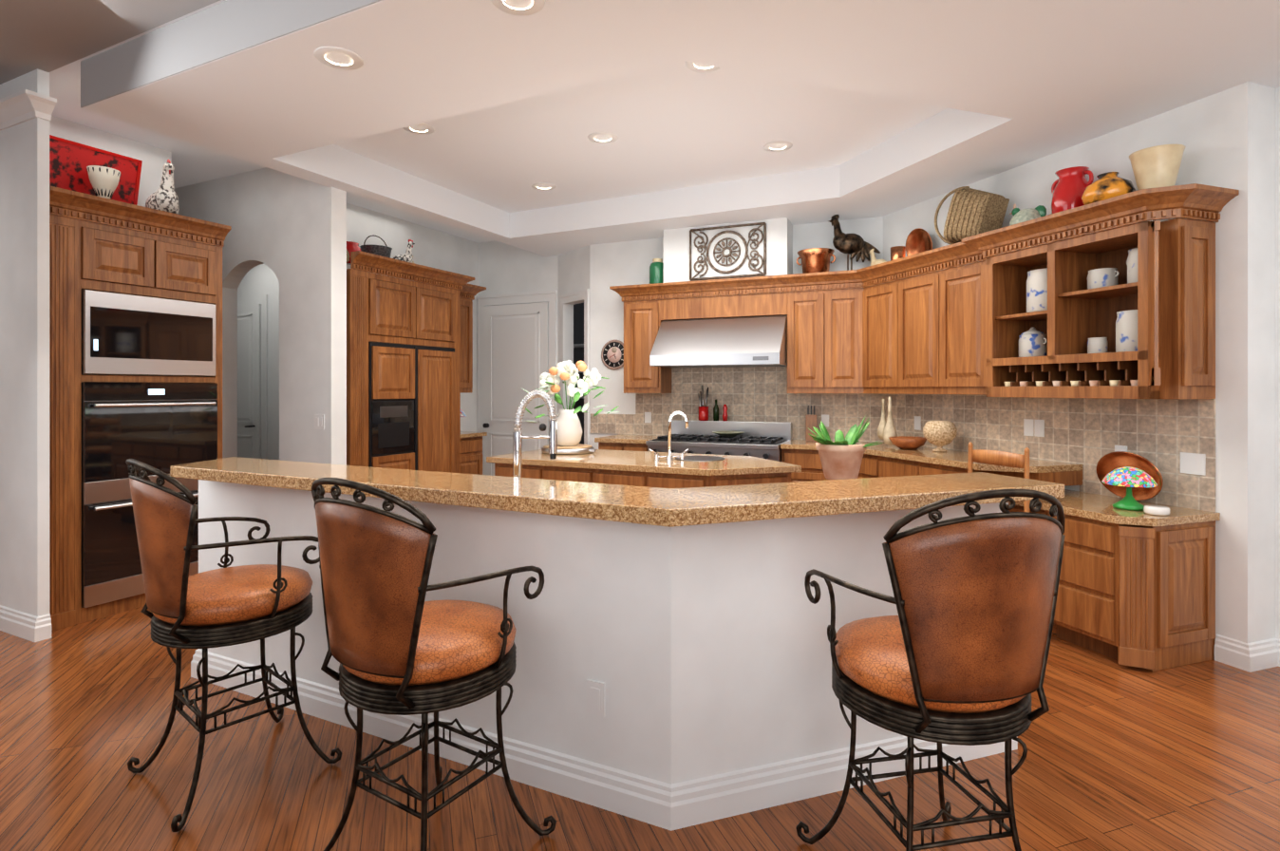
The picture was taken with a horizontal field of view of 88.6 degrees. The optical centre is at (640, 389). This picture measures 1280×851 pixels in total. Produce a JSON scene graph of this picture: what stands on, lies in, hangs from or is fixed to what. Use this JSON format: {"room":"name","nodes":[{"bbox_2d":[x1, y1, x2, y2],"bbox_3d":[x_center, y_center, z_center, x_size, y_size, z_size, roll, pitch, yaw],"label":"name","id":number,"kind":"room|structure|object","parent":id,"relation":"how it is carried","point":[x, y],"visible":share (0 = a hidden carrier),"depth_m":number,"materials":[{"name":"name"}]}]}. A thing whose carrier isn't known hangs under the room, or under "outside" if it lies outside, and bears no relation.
{"room":"kitchen","nodes":[
{"label":"kitchen","id":0,"kind":"room"},
{"bbox_2d":[0,68,49,616],"bbox_3d":[-5.504,-0.200,4.766,4.680,3.240,0.055,0,0,26],"label":"wall","id":1,"kind":"structure","parent":0,"point":[24,367],"depth_m":3.78,"materials":[{"name":"paint"}]},
{"bbox_2d":[0,89,56,641],"bbox_3d":[-5.484,-0.115,4.710,4.765,3.070,0.140,0,0,26],"label":"trim","id":2,"kind":"structure","parent":1,"relation":"attached to","point":[22,106],"depth_m":3.73,"materials":[{"name":"white"}]},
{"bbox_2d":[237,263,279,460],"bbox_3d":[-4.517,-0.201,7.681,3.860,3.240,0.120,0,0,26],"label":"wall","id":3,"kind":"structure","parent":0,"point":[257,281],"depth_m":7.44,"materials":[{"name":"white paint"}]},
{"bbox_2d":[237,303,261,458],"bbox_3d":[-4.718,0.214,7.656,0.800,2.390,0.098,0,0,26],"label":"hall door","id":4,"kind":"structure","parent":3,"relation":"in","point":[249,381],"depth_m":7.56,"materials":[{"name":"white paint"}]},
{"bbox_2d":[261,294,267,459],"bbox_3d":[-4.283,0.169,7.488,0.090,2.500,0.022,0,0,26],"label":"trim","id":5,"kind":"structure","parent":3,"relation":"attached to","point":[264,376],"depth_m":7.47,"materials":[{"name":"white paint"}]},
{"bbox_2d":[174,167,346,465],"bbox_3d":[-4.550,-0.201,6.323,5.030,3.240,0.390,0,0,26],"label":"wall","id":6,"kind":"structure","parent":0,"point":[290,231],"depth_m":5.23,"materials":[{"name":"paint"}]},
{"bbox_2d":[314,414,324,429],"bbox_3d":[-2.493,0.250,5.099,0.115,0.116,0.009,0,0,26],"label":"switch","id":7,"kind":"object","parent":6,"relation":"attached to","point":[319,421],"visible":1,"depth_m":5.09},
{"bbox_2d":[49,115,478,432],"bbox_3d":[-3.079,-0.201,6.146,0.170,3.240,4.540,0,0,26],"label":"wall","id":8,"kind":"structure","parent":0,"point":[435,249],"depth_m":6.86,"materials":[{"name":"paint"}]},
{"bbox_2d":[198,479,692,784],"bbox_3d":[-1.015,0.913,2.759,2.550,1.015,0.140,0,0,26],"label":"wall","id":9,"kind":"structure","parent":0,"point":[613,606],"depth_m":2.33,"materials":[{"name":"paint"}]},
{"bbox_2d":[586,678,604,716],"bbox_3d":[-0.152,1.061,2.257,0.070,0.114,0.008,0,0,26],"label":"outlet","id":10,"kind":"object","parent":9,"relation":"attached to","point":[595,697],"visible":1,"depth_m":2.25,"materials":[{"name":"white"}]},
{"bbox_2d":[169,456,1064,527],"bbox_3d":[-0.297,0.377,2.877,3.754,0.052,1.381,0,0,26],"label":"bar","id":11,"kind":"object","parent":9,"relation":"on","point":[668,507],"visible":0.85,"depth_m":2.29,"materials":[{"name":"beige stone"}]},
{"bbox_2d":[808,415,883,479],"bbox_3d":[1.171,0.323,3.726,0.426,0.371,0.384,0,0,26],"label":"plant pot","id":12,"kind":"object","parent":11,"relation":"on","point":[840,457],"visible":0.98,"depth_m":3.64,"materials":[{"name":"ceramic"}]},
{"bbox_2d":[460,282,486,392],"bbox_3d":[-2.094,-0.554,7.276,0.602,1.177,0.462,0,0,26],"label":"upper cabinet","id":13,"kind":"object","parent":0,"point":[469,292],"visible":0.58,"depth_m":7.19,"materials":[{"name":"brown wood"}]},
{"bbox_2d":[478,240,557,418],"bbox_3d":[-1.559,-0.201,7.997,1.440,3.240,0.120,0,0,26],"label":"wall","id":14,"kind":"structure","parent":0,"point":[503,268],"depth_m":7.92,"materials":[{"name":"paint"}]},
{"bbox_2d":[483,301,548,475],"bbox_3d":[-1.506,0.194,7.855,0.940,2.430,0.085,0,0,26],"label":"pantry door","id":15,"kind":"structure","parent":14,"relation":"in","point":[516,348],"depth_m":7.87,"materials":[{"name":"white"}]},
{"bbox_2d":[476,289,557,474],"bbox_3d":[-1.494,0.131,7.880,1.160,2.575,0.034,0,0,26],"label":"door frame","id":16,"kind":"structure","parent":14,"relation":"attached to","point":[550,296],"depth_m":7.91,"materials":[{"name":"white"}]},
{"bbox_2d":[557,244,589,444],"bbox_3d":[-0.714,-0.201,7.410,0.120,3.240,0.754,0,0,-37],"label":"wall","id":17,"kind":"structure","parent":0,"point":[574,271],"depth_m":7.49,"materials":[{"name":"paint"}]},
{"bbox_2d":[558,288,589,444],"bbox_3d":[-0.740,0.169,7.319,0.030,2.500,0.620,0,0,-37],"label":"trim","id":18,"kind":"structure","parent":17,"relation":"attached to","point":[578,295],"depth_m":7.13,"materials":[{"name":"white"}]},
{"bbox_2d":[573,302,583,444],"bbox_3d":[0.180,-0.201,8.529,3.000,3.240,0.400,0,0,26],"label":"window","id":19,"kind":"structure","parent":0,"point":[578,331],"depth_m":9.14,"materials":[{"name":"grey"}]},
{"bbox_2d":[0,606,1279,850],"bbox_3d":[0.229,1.445,3.611,19.000,0.050,17.000,0,0,26],"label":"floor","id":20,"kind":"structure","parent":0,"point":[1141,759],"depth_m":2.38,"materials":[{"name":"brown wood"}]},
{"bbox_2d":[49,186,231,630],"bbox_3d":[-3.488,0.124,4.399,0.722,2.592,1.049,0,0,26],"label":"tall cabinet","id":21,"kind":"object","parent":20,"relation":"on","point":[136,344],"visible":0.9,"depth_m":4.15,"materials":[{"name":"brown wood"}]},
{"bbox_2d":[49,134,142,205],"bbox_3d":[-3.713,-1.397,4.402,0.137,0.459,0.600,0,0,26],"label":"painting","id":22,"kind":"object","parent":21,"relation":"on","point":[69,161],"visible":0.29,"depth_m":4.37,"materials":[{"name":"red"}]},
{"bbox_2d":[86,165,121,199],"bbox_3d":[-3.549,-1.314,4.344,0.177,0.280,0.182,0,0,26],"label":"bowl","id":23,"kind":"object","parent":21,"relation":"on","point":[103,181],"visible":0.77,"depth_m":4.30,"materials":[{"name":"beige"}]},
{"bbox_2d":[145,159,179,235],"bbox_3d":[-3.409,-1.347,4.657,0.515,0.506,0.198,0,0,26],"label":"rooster","id":24,"kind":"object","parent":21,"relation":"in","point":[163,197],"visible":0.81,"depth_m":4.53,"materials":[{"name":"white ceramic"}]},
{"bbox_2d":[125,458,341,831],"bbox_3d":[-1.529,0.825,2.438,0.580,1.178,0.595,0,0,40],"label":"stool","id":25,"kind":"object","parent":20,"relation":"on","point":[225,605],"visible":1,"depth_m":2.25,"materials":[{"name":"leather"}]},
{"bbox_2d":[346,250,373,467],"bbox_3d":[-2.724,0.129,5.785,0.780,2.582,0.190,0,0,26],"label":"tall cabinet","id":26,"kind":"object","parent":20,"relation":"on","point":[359,282],"depth_m":5.62,"materials":[{"name":"brown wood"}]},
{"bbox_2d":[373,254,464,472],"bbox_3d":[-2.432,0.128,6.385,0.780,2.582,1.185,0,0,26],"label":"tall cabinet","id":27,"kind":"object","parent":20,"relation":"on","point":[403,373],"depth_m":6.17,"materials":[{"name":"brown wood"}]},
{"bbox_2d":[346,241,361,264],"bbox_3d":[-2.691,-1.260,6.058,0.220,0.190,0.257,0,0,26],"label":"pitcher","id":28,"kind":"object","parent":27,"relation":"on","point":[351,246],"visible":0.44,"depth_m":6.01,"materials":[{"name":"red ceramic"}]},
{"bbox_2d":[359,235,392,257],"bbox_3d":[-2.551,-1.327,6.345,0.290,0.325,0.290,0,0,26],"label":"basket","id":29,"kind":"object","parent":27,"relation":"on","point":[383,251],"visible":0.48,"depth_m":6.24,"materials":[{"name":"metal"}]},
{"bbox_2d":[393,239,414,263],"bbox_3d":[-2.371,-1.289,6.457,0.372,0.365,0.138,0,0,26],"label":"rooster","id":30,"kind":"object","parent":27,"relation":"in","point":[406,256],"visible":0.48,"depth_m":6.40,"materials":[{"name":"ceramic"}]},
{"bbox_2d":[311,477,556,850],"bbox_3d":[-0.653,0.825,1.988,0.579,1.178,0.595,0,0,32],"label":"stool","id":31,"kind":"object","parent":20,"relation":"on","point":[398,644],"visible":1,"depth_m":1.78,"materials":[{"name":"leather"}]},
{"bbox_2d":[460,431,487,474],"bbox_3d":[-2.103,0.944,7.165,0.683,0.950,0.494,0,0,26],"label":"base cabinet","id":32,"kind":"object","parent":20,"relation":"on","point":[471,452],"visible":0.21,"depth_m":7.06,"materials":[{"name":"brown wood"}]},
{"bbox_2d":[190,648,1017,830],"bbox_3d":[-0.339,1.353,2.971,3.623,0.135,1.157,0,0,26],"label":"baseboard","id":33,"kind":"structure","parent":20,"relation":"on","point":[672,806],"depth_m":2.31,"materials":[{"name":"white"}]},
{"bbox_2d":[594,441,628,450],"bbox_3d":[-0.139,0.964,6.582,0.367,0.910,0.625,0,0,26],"label":"base cabinet","id":34,"kind":"object","parent":20,"relation":"on","point":[611,445],"depth_m":6.31,"materials":[{"name":"brown wood"}]},
{"bbox_2d":[594,433,664,445],"bbox_3d":[-0.059,0.489,6.528,0.598,0.040,0.652,0,0,26],"label":"countertop","id":35,"kind":"structure","parent":34,"relation":"on","point":[621,439],"depth_m":6.32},
{"bbox_2d":[628,445,647,451],"bbox_3d":[0.062,0.964,6.484,0.335,0.910,0.625,0,0,26],"label":"base cabinet","id":36,"kind":"object","parent":20,"relation":"on","point":[630,447],"depth_m":6.20,"materials":[{"name":"brown wood"}]},
{"bbox_2d":[494,464,790,488],"bbox_3d":[0.044,0.975,4.691,2.069,0.890,0.830,0,0,26],"label":"kitchen island","id":37,"kind":"object","parent":20,"relation":"on","point":[531,471],"depth_m":4.30,"materials":[{"name":"brown wood"}]},
{"bbox_2d":[486,449,801,479],"bbox_3d":[0.057,0.510,4.696,2.178,0.040,0.900,0,0,26],"label":"island countertop","id":38,"kind":"structure","parent":37,"relation":"on","point":[732,467],"depth_m":4.38,"materials":[{"name":"stone"}]},
{"bbox_2d":[541,443,596,454],"bbox_3d":[-0.564,0.464,5.132,0.490,0.048,0.410,0,0,26],"label":"lazy susan","id":39,"kind":"object","parent":38,"relation":"on","point":[579,448],"visible":0.83,"depth_m":4.98,"materials":[{"name":"silver metal"}]},
{"bbox_2d":[522,359,619,446],"bbox_3d":[-0.552,0.103,5.103,0.761,0.669,0.771,0,0,26],"label":"flower vase","id":40,"kind":"object","parent":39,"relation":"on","point":[570,431],"visible":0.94,"depth_m":5.05,"materials":[{"name":"white ceramic"}]},
{"bbox_2d":[648,411,688,460],"bbox_3d":[0.198,0.319,4.567,0.278,0.341,0.047,0,0,0],"label":"island faucet","id":41,"kind":"object","parent":38,"relation":"on","point":[670,457],"visible":0.96,"depth_m":4.56,"materials":[{"name":"silver metal"}]},
{"bbox_2d":[675,455,725,461],"bbox_3d":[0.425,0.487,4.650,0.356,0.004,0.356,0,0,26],"label":"prep sink","id":42,"kind":"object","parent":38,"relation":"in","point":[702,458],"visible":0.85,"depth_m":4.64,"materials":[{"name":"silver metal"}]},
{"bbox_2d":[646,419,791,461],"bbox_3d":[0.742,0.865,6.118,1.214,1.108,0.714,0,0,23],"label":"range","id":43,"kind":"object","parent":20,"relation":"on","point":[763,440],"visible":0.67,"depth_m":6.05,"materials":[{"name":"silver metal"}]},
{"bbox_2d":[697,385,727,420],"bbox_3d":[0.712,0.132,6.446,0.302,0.351,0.104,0,0,26],"label":"utensil crock","id":44,"kind":"object","parent":43,"relation":"on","point":[703,413],"visible":0.98,"depth_m":6.44,"materials":[{"name":"red ceramic"}]},
{"bbox_2d":[712,431,743,436],"bbox_3d":[0.816,0.413,6.063,0.300,0.048,0.300,0,0,26],"label":"bowl","id":45,"kind":"object","parent":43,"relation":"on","point":[728,433],"visible":1,"depth_m":5.99,"materials":[{"name":"beige"}]},
{"bbox_2d":[781,449,829,482],"bbox_3d":[1.578,0.965,5.855,0.546,0.910,0.637,0,0,26],"label":"base cabinet","id":46,"kind":"object","parent":20,"relation":"on","point":[803,454],"depth_m":5.60,"materials":[{"name":"brown wood"}]},
{"bbox_2d":[780,438,879,449],"bbox_3d":[1.682,0.490,5.790,0.790,0.040,0.664,0,0,26],"label":"countertop","id":47,"kind":"structure","parent":46,"relation":"on","point":[795,443],"depth_m":5.65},
{"bbox_2d":[805,405,817,441],"bbox_3d":[1.560,0.308,5.980,0.100,0.320,0.190,0,0,13],"label":"knife block","id":48,"kind":"object","parent":47,"relation":"on","point":[810,421],"visible":0.96,"depth_m":5.94,"materials":[{"name":"brown wood"}]},
{"bbox_2d":[795,489,1065,850],"bbox_3d":[0.815,0.824,1.834,0.581,1.179,0.591,0,0,-11],"label":"stool","id":49,"kind":"object","parent":20,"relation":"on","point":[955,650],"visible":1,"depth_m":1.60,"materials":[{"name":"leather"}]},
{"bbox_2d":[857,464,1047,481],"bbox_3d":[2.235,0.965,5.051,1.343,0.910,1.498,0,0,26],"label":"base cabinet","id":50,"kind":"object","parent":20,"relation":"on","point":[866,470],"depth_m":4.72,"materials":[{"name":"brown wood"}]},
{"bbox_2d":[877,395,897,445],"bbox_3d":[2.041,0.249,5.420,0.163,0.417,0.163,0,0,26],"label":"vases","id":51,"kind":"object","parent":50,"relation":"on","point":[887,429],"visible":0.98,"depth_m":5.38,"materials":[{"name":"ceramic"}]},
{"bbox_2d":[861,441,1082,475],"bbox_3d":[2.313,0.490,4.953,1.584,0.040,1.610,0,0,26],"label":"countertop","id":52,"kind":"structure","parent":50,"relation":"on","point":[892,456],"depth_m":4.59,"materials":[{"name":"stone"}]},
{"bbox_2d":[888,435,926,449],"bbox_3d":[2.121,0.424,5.188,0.288,0.088,0.288,0,0,26],"label":"bowl","id":53,"kind":"object","parent":52,"relation":"on","point":[907,442],"visible":0.92,"depth_m":5.10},
{"bbox_2d":[922,420,957,451],"bbox_3d":[2.276,0.353,4.982,0.235,0.230,0.234,0,0,26],"label":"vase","id":54,"kind":"object","parent":52,"relation":"on","point":[939,434],"visible":0.98,"depth_m":4.91,"materials":[{"name":"ceramic"}]},
{"bbox_2d":[967,442,1029,511],"bbox_3d":[2.314,0.874,3.982,0.420,1.092,0.434,0,0,-19],"label":"chair","id":55,"kind":"object","parent":20,"relation":"on","point":[1001,458],"visible":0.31,"depth_m":3.87,"materials":[{"name":"brown wood"}]},
{"bbox_2d":[1008,489,1220,671],"bbox_3d":[2.589,1.033,3.812,0.608,0.775,1.000,0,0,-19],"label":"base cabinet","id":56,"kind":"object","parent":20,"relation":"on","point":[1137,589],"visible":0.77,"depth_m":3.38,"materials":[{"name":"brown wood"}]},
{"bbox_2d":[1101,466,1157,510],"bbox_3d":[2.651,0.529,3.557,0.241,0.228,0.241,0,0,26],"label":"lamp","id":57,"kind":"object","parent":56,"relation":"on","point":[1129,478],"visible":0.98,"depth_m":3.50,"materials":[{"name":"green"}]},
{"bbox_2d":[1096,451,1163,500],"bbox_3d":[2.803,0.495,3.769,0.265,0.282,0.264,0,0,26],"label":"platter","id":58,"kind":"object","parent":56,"relation":"on","point":[1107,463],"visible":0.65,"depth_m":3.76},
{"bbox_2d":[1143,505,1170,515],"bbox_3d":[2.675,0.625,3.397,0.109,0.038,0.109,0,0,26],"label":"puck","id":59,"kind":"object","parent":56,"relation":"on","point":[1157,510],"visible":1,"depth_m":3.36,"materials":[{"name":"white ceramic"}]},
{"bbox_3d":[-0.259,0.966,3.262,3.468,0.910,1.420,0,0,26],"label":"countertop","id":60,"kind":"structure","parent":20,"relation":"on","visible":0},
{"bbox_2d":[512,389,557,477],"bbox_3d":[-0.476,0.254,2.846,0.184,0.509,0.165,0,0,26],"label":"spring faucet","id":61,"kind":"object","parent":60,"relation":"on","point":[518,437],"visible":0.9,"depth_m":2.86,"materials":[{"name":"silver metal"}]},
{"bbox_2d":[0,0,1279,256],"bbox_3d":[0.229,-1.730,3.610,19.000,0.340,17.000,0,0,26],"label":"ceiling","id":62,"kind":"structure","parent":0,"point":[1010,84],"depth_m":3.55,"materials":[{"name":"white paint"}]},
{"bbox_2d":[313,46,363,70],"bbox_3d":[-1.417,-1.563,3.089,0.215,0.016,0.215,0,0,-13],"label":"recessed light","id":63,"kind":"object","parent":62,"relation":"in","point":[319,53],"depth_m":3.07,"materials":[{"name":"white"}]},
{"bbox_2d":[402,122,434,134],"bbox_3d":[-1.541,-1.824,4.570,0.215,0.016,0.215,0,0,17],"label":"recessed light","id":64,"kind":"object","parent":62,"relation":"in","point":[431,129],"depth_m":4.59,"materials":[{"name":"white"}]},
{"bbox_2d":[490,0,545,15],"bbox_3d":[-0.490,-1.563,2.626,0.215,0.016,0.215,0,0,17],"label":"recessed light","id":65,"kind":"object","parent":62,"relation":"in","point":[536,7],"depth_m":2.68,"materials":[{"name":"white"}]},
{"bbox_2d":[531,182,555,190],"bbox_3d":[-0.863,-1.824,5.884,0.215,0.016,0.215,0,0,2],"label":"recessed light","id":66,"kind":"object","parent":62,"relation":"in","point":[534,185],"depth_m":5.85,"materials":[{"name":"white"}]},
{"bbox_2d":[587,131,618,143],"bbox_3d":[-0.268,-1.824,4.742,0.215,0.016,0.215,0,0,-13],"label":"recessed light","id":67,"kind":"object","parent":62,"relation":"in","point":[592,136],"depth_m":4.72,"materials":[{"name":"white"}]},
{"bbox_2d":[685,61,719,72],"bbox_3d":[0.361,-1.824,3.654,0.215,0.016,0.215,0,0,2],"label":"recessed light","id":68,"kind":"object","parent":62,"relation":"in","point":[690,65],"depth_m":3.72,"materials":[{"name":"white"}]},
{"bbox_2d":[763,140,792,151],"bbox_3d":[1.032,-1.824,4.911,0.215,0.016,0.215,0,0,17],"label":"recessed light","id":69,"kind":"object","parent":62,"relation":"in","point":[788,144],"depth_m":4.89,"materials":[{"name":"white"}]},
{"bbox_2d":[589,216,883,449],"bbox_3d":[0.982,-0.201,6.367,3.363,3.240,0.565,0,0,26],"label":"wall","id":70,"kind":"structure","parent":0,"point":[621,263],"depth_m":6.38,"materials":[{"name":"paint"}]},
{"bbox_2d":[601,339,623,369],"bbox_3d":[-0.270,-0.369,6.944,0.320,0.320,0.038,0,0,26],"label":"wall clock","id":71,"kind":"object","parent":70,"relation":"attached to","point":[611,354],"visible":0.98,"depth_m":6.94,"materials":[{"name":"beige"}]},
{"bbox_2d":[644,412,651,422],"bbox_3d":[0.085,0.288,6.790,0.064,0.099,0.008,0,0,23],"label":"outlet","id":72,"kind":"object","parent":70,"relation":"attached to","point":[648,415],"depth_m":6.79,"materials":[{"name":"white"}]},
{"bbox_2d":[590,366,882,441],"bbox_3d":[0.824,0.144,6.487,2.944,0.770,0.011,0,0,23],"label":"backsplash","id":73,"kind":"structure","parent":70,"relation":"attached to","point":[753,394],"depth_m":6.40,"materials":[{"name":"tile"}]},
{"bbox_2d":[609,269,863,393],"bbox_3d":[0.931,-0.494,6.220,2.514,1.057,0.548,0,0,26],"label":"upper cabinet","id":74,"kind":"object","parent":70,"relation":"attached to","point":[824,340],"visible":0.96,"depth_m":5.91,"materials":[{"name":"brown wood"}]},
{"bbox_2d":[649,258,663,283],"bbox_3d":[0.177,-1.165,6.572,0.170,0.280,0.170,0,0,26],"label":"jar","id":75,"kind":"object","parent":74,"relation":"on","point":[656,270],"visible":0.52,"depth_m":6.50,"materials":[{"name":"glass"}]},
{"bbox_2d":[649,315,787,368],"bbox_3d":[0.767,-0.446,6.177,1.210,0.460,0.619,0,0,23],"label":"range hood","id":76,"kind":"object","parent":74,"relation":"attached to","point":[743,342],"visible":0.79,"depth_m":5.99,"materials":[{"name":"silver metal"}]},
{"bbox_2d":[689,222,766,280],"bbox_3d":[0.814,-1.290,6.157,0.741,0.492,0.060,0,0,26],"label":"plaque","id":77,"kind":"object","parent":74,"relation":"on","point":[763,259],"visible":1,"depth_m":6.14,"materials":[{"name":"metal"}]},
{"bbox_2d":[796,247,835,273],"bbox_3d":[1.599,-1.139,5.969,0.350,0.230,0.330,0,0,26],"label":"copper pot","id":78,"kind":"object","parent":74,"relation":"on","point":[816,259],"visible":0.77,"depth_m":5.86,"materials":[{"name":"metal"}]},
{"bbox_2d":[828,214,880,270],"bbox_3d":[1.900,-1.294,5.835,0.426,0.540,0.185,0,0,26],"label":"bird figurine","id":79,"kind":"object","parent":74,"relation":"on","point":[853,245],"visible":0.98,"depth_m":5.82,"materials":[{"name":"metal"}]},
{"bbox_2d":[821,414,828,427],"bbox_3d":[1.720,0.289,6.096,0.060,0.114,0.008,0,0,23],"label":"outlet","id":80,"kind":"object","parent":70,"relation":"attached to","point":[824,419],"depth_m":6.09,"materials":[{"name":"white"}]},
{"bbox_2d":[692,502,1008,779],"bbox_3d":[0.811,0.913,2.497,1.078,1.015,0.969,0,0,26],"label":"wall","id":81,"kind":"structure","parent":0,"point":[700,650],"depth_m":2.26,"materials":[{"name":"paint"}]},
{"bbox_2d":[1035,380,1046,386],"bbox_3d":[2.499,-0.024,4.090,0.058,0.055,0.058,0,0,26],"label":"cup","id":82,"kind":"object","parent":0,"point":[1038,383],"depth_m":4.07,"materials":[{"name":"ceramic"}]},
{"bbox_2d":[883,81,1279,642],"bbox_3d":[3.490,-0.199,2.748,5.628,3.240,5.374,0,0,26],"label":"wall","id":83,"kind":"structure","parent":0,"point":[1230,138],"depth_m":3.39,"materials":[{"name":"paint"}]},
{"bbox_2d":[856,215,1046,397],"bbox_3d":[2.129,-0.486,4.746,1.200,1.072,2.141,0,0,26],"label":"upper cabinet","id":84,"kind":"object","parent":83,"relation":"attached to","point":[954,329],"depth_m":4.67,"materials":[{"name":"brown wood"}]},
{"bbox_2d":[868,248,886,265],"bbox_3d":[2.107,-1.111,5.703,0.244,0.253,0.112,0,0,26],"label":"hen","id":85,"kind":"object","parent":84,"relation":"on","point":[875,260],"visible":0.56,"depth_m":5.73,"materials":[{"name":"beige ceramic"}]},
{"bbox_2d":[890,245,905,260],"bbox_3d":[2.116,-1.094,5.384,0.120,0.140,0.120,0,0,26],"label":"copper cup","id":86,"kind":"object","parent":84,"relation":"on","point":[897,252],"visible":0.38,"depth_m":5.34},
{"bbox_2d":[905,227,932,256],"bbox_3d":[2.287,-1.171,5.369,0.074,0.286,0.290,0,0,-20],"label":"copper tray","id":87,"kind":"object","parent":84,"relation":"on","point":[918,240],"visible":0.77,"depth_m":5.38,"materials":[{"name":"metal"}]},
{"bbox_2d":[934,186,1009,244],"bbox_3d":[2.370,-1.256,4.708,0.488,0.446,0.409,0,0,26],"label":"basket","id":88,"kind":"object","parent":84,"relation":"on","point":[971,212],"visible":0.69,"depth_m":4.60,"materials":[{"name":"wicker"}]},
{"bbox_2d":[1009,204,1046,225],"bbox_3d":[2.556,-1.138,4.325,0.209,0.228,0.209,0,0,26],"label":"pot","id":89,"kind":"object","parent":84,"relation":"on","point":[1025,215],"visible":0.62,"depth_m":4.25,"materials":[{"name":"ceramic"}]},
{"bbox_2d":[1018,326,1047,357],"bbox_3d":[2.567,-0.303,4.291,0.160,0.212,0.160,0,0,26],"label":"crock","id":90,"kind":"object","parent":84,"relation":"on","point":[1032,341],"visible":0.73,"depth_m":4.23,"materials":[{"name":"ceramic"}]},
{"bbox_2d":[1026,267,1047,312],"bbox_3d":[2.603,-0.622,4.187,0.240,0.270,0.240,0,0,26],"label":"crock","id":91,"kind":"object","parent":84,"relation":"on","point":[1036,290],"visible":0.4,"depth_m":4.13,"materials":[{"name":"ceramic"}]},
{"bbox_2d":[882,394,1215,511],"bbox_3d":[2.606,0.340,4.682,0.011,0.610,2.594,0,0,-19],"label":"backsplash","id":92,"kind":"structure","parent":83,"relation":"attached to","point":[1159,434],"depth_m":4.09,"materials":[{"name":"tile"}]},
{"bbox_2d":[914,415,921,430],"bbox_3d":[2.321,0.280,5.477,0.008,0.113,0.066,0,0,-19],"label":"outlet","id":93,"kind":"object","parent":92,"relation":"attached to","point":[917,419],"depth_m":5.48,"materials":[{"name":"white"}]},
{"bbox_2d":[1023,418,1044,436],"bbox_3d":[2.675,0.260,4.451,0.008,0.114,0.151,0,0,-19],"label":"outlet","id":94,"kind":"object","parent":92,"relation":"attached to","point":[1031,427],"depth_m":4.45,"materials":[{"name":"white"}]},
{"bbox_2d":[1114,445,1127,451],"bbox_3d":[2.864,0.352,3.904,0.008,0.039,0.067,0,0,-19],"label":"outlet","id":95,"kind":"object","parent":92,"relation":"attached to","point":[1117,447],"depth_m":3.90,"materials":[{"name":"white"}]},
{"bbox_2d":[1180,451,1205,475],"bbox_3d":[2.988,0.400,3.543,0.008,0.114,0.119,0,0,-19],"label":"outlet","id":96,"kind":"object","parent":92,"relation":"attached to","point":[1194,463],"depth_m":3.54,"materials":[{"name":"white"}]},
{"bbox_2d":[1046,183,1239,399],"bbox_3d":[2.814,-0.486,3.814,0.849,1.072,1.116,0,0,26],"label":"upper cabinet","id":97,"kind":"object","parent":83,"relation":"attached to","point":[1173,295],"depth_m":3.45,"materials":[{"name":"brown wood"}]},
{"bbox_2d":[1051,166,1093,213],"bbox_3d":[2.690,-1.192,4.088,0.223,0.336,0.223,0,0,26],"label":"jug","id":98,"kind":"object","parent":97,"relation":"on","point":[1069,185],"visible":0.73,"depth_m":4.02,"materials":[{"name":"red ceramic"}]},
{"bbox_2d":[1070,380,1078,386],"bbox_3d":[2.574,-0.024,3.872,0.058,0.055,0.058,0,0,26],"label":"cup","id":99,"kind":"object","parent":97,"relation":"attached to","point":[1076,383],"depth_m":3.86,"materials":[{"name":"ceramic"}]},
{"bbox_2d":[1087,337,1108,353],"bbox_3d":[2.707,-0.252,3.884,0.100,0.110,0.100,0,0,26],"label":"crock","id":100,"kind":"object","parent":97,"relation":"on","point":[1097,345],"visible":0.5,"depth_m":3.85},
{"bbox_2d":[1086,267,1118,289],"bbox_3d":[2.717,-0.639,3.856,0.150,0.125,0.150,0,0,26],"label":"crock","id":101,"kind":"object","parent":97,"relation":"on","point":[1101,277],"visible":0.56,"depth_m":3.80,"materials":[{"name":"ceramic"}]},
{"bbox_2d":[1081,171,1135,205],"bbox_3d":[2.678,-1.126,3.755,0.255,0.204,0.255,0,0,26],"label":"vase","id":102,"kind":"object","parent":97,"relation":"on","point":[1107,185],"visible":0.73,"depth_m":3.68,"materials":[{"name":"ceramic"}]},
{"bbox_2d":[1109,379,1122,385],"bbox_3d":[2.649,-0.024,3.656,0.058,0.055,0.058,0,0,26],"label":"cup","id":103,"kind":"object","parent":97,"relation":"attached to","point":[1112,382],"depth_m":3.64,"materials":[{"name":"ceramic"}]},
{"bbox_2d":[1115,309,1137,352],"bbox_3d":[2.784,-0.317,3.662,0.210,0.240,0.210,0,0,26],"label":"crock","id":104,"kind":"object","parent":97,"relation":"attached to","point":[1126,330],"visible":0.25,"depth_m":3.62,"materials":[{"name":"ceramic"}]},
{"bbox_2d":[1126,247,1137,282],"bbox_3d":[2.795,-0.677,3.629,0.164,0.200,0.164,0,0,26],"label":"crock","id":105,"kind":"object","parent":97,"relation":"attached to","point":[1132,266],"visible":0.33,"depth_m":3.62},
{"bbox_2d":[1129,144,1185,189],"bbox_3d":[2.806,-1.158,3.566,0.242,0.268,0.242,0,0,26],"label":"urn","id":106,"kind":"object","parent":97,"relation":"on","point":[1156,166],"visible":0.67,"depth_m":3.49,"materials":[{"name":"beige ceramic"}]},
{"bbox_2d":[1214,633,1279,672],"bbox_3d":[3.898,1.354,1.322,3.448,0.135,3.198,0,0,26],"label":"baseboard","id":107,"kind":"structure","parent":83,"relation":"attached to","point":[1256,655],"depth_m":3.35,"materials":[{"name":"white"}]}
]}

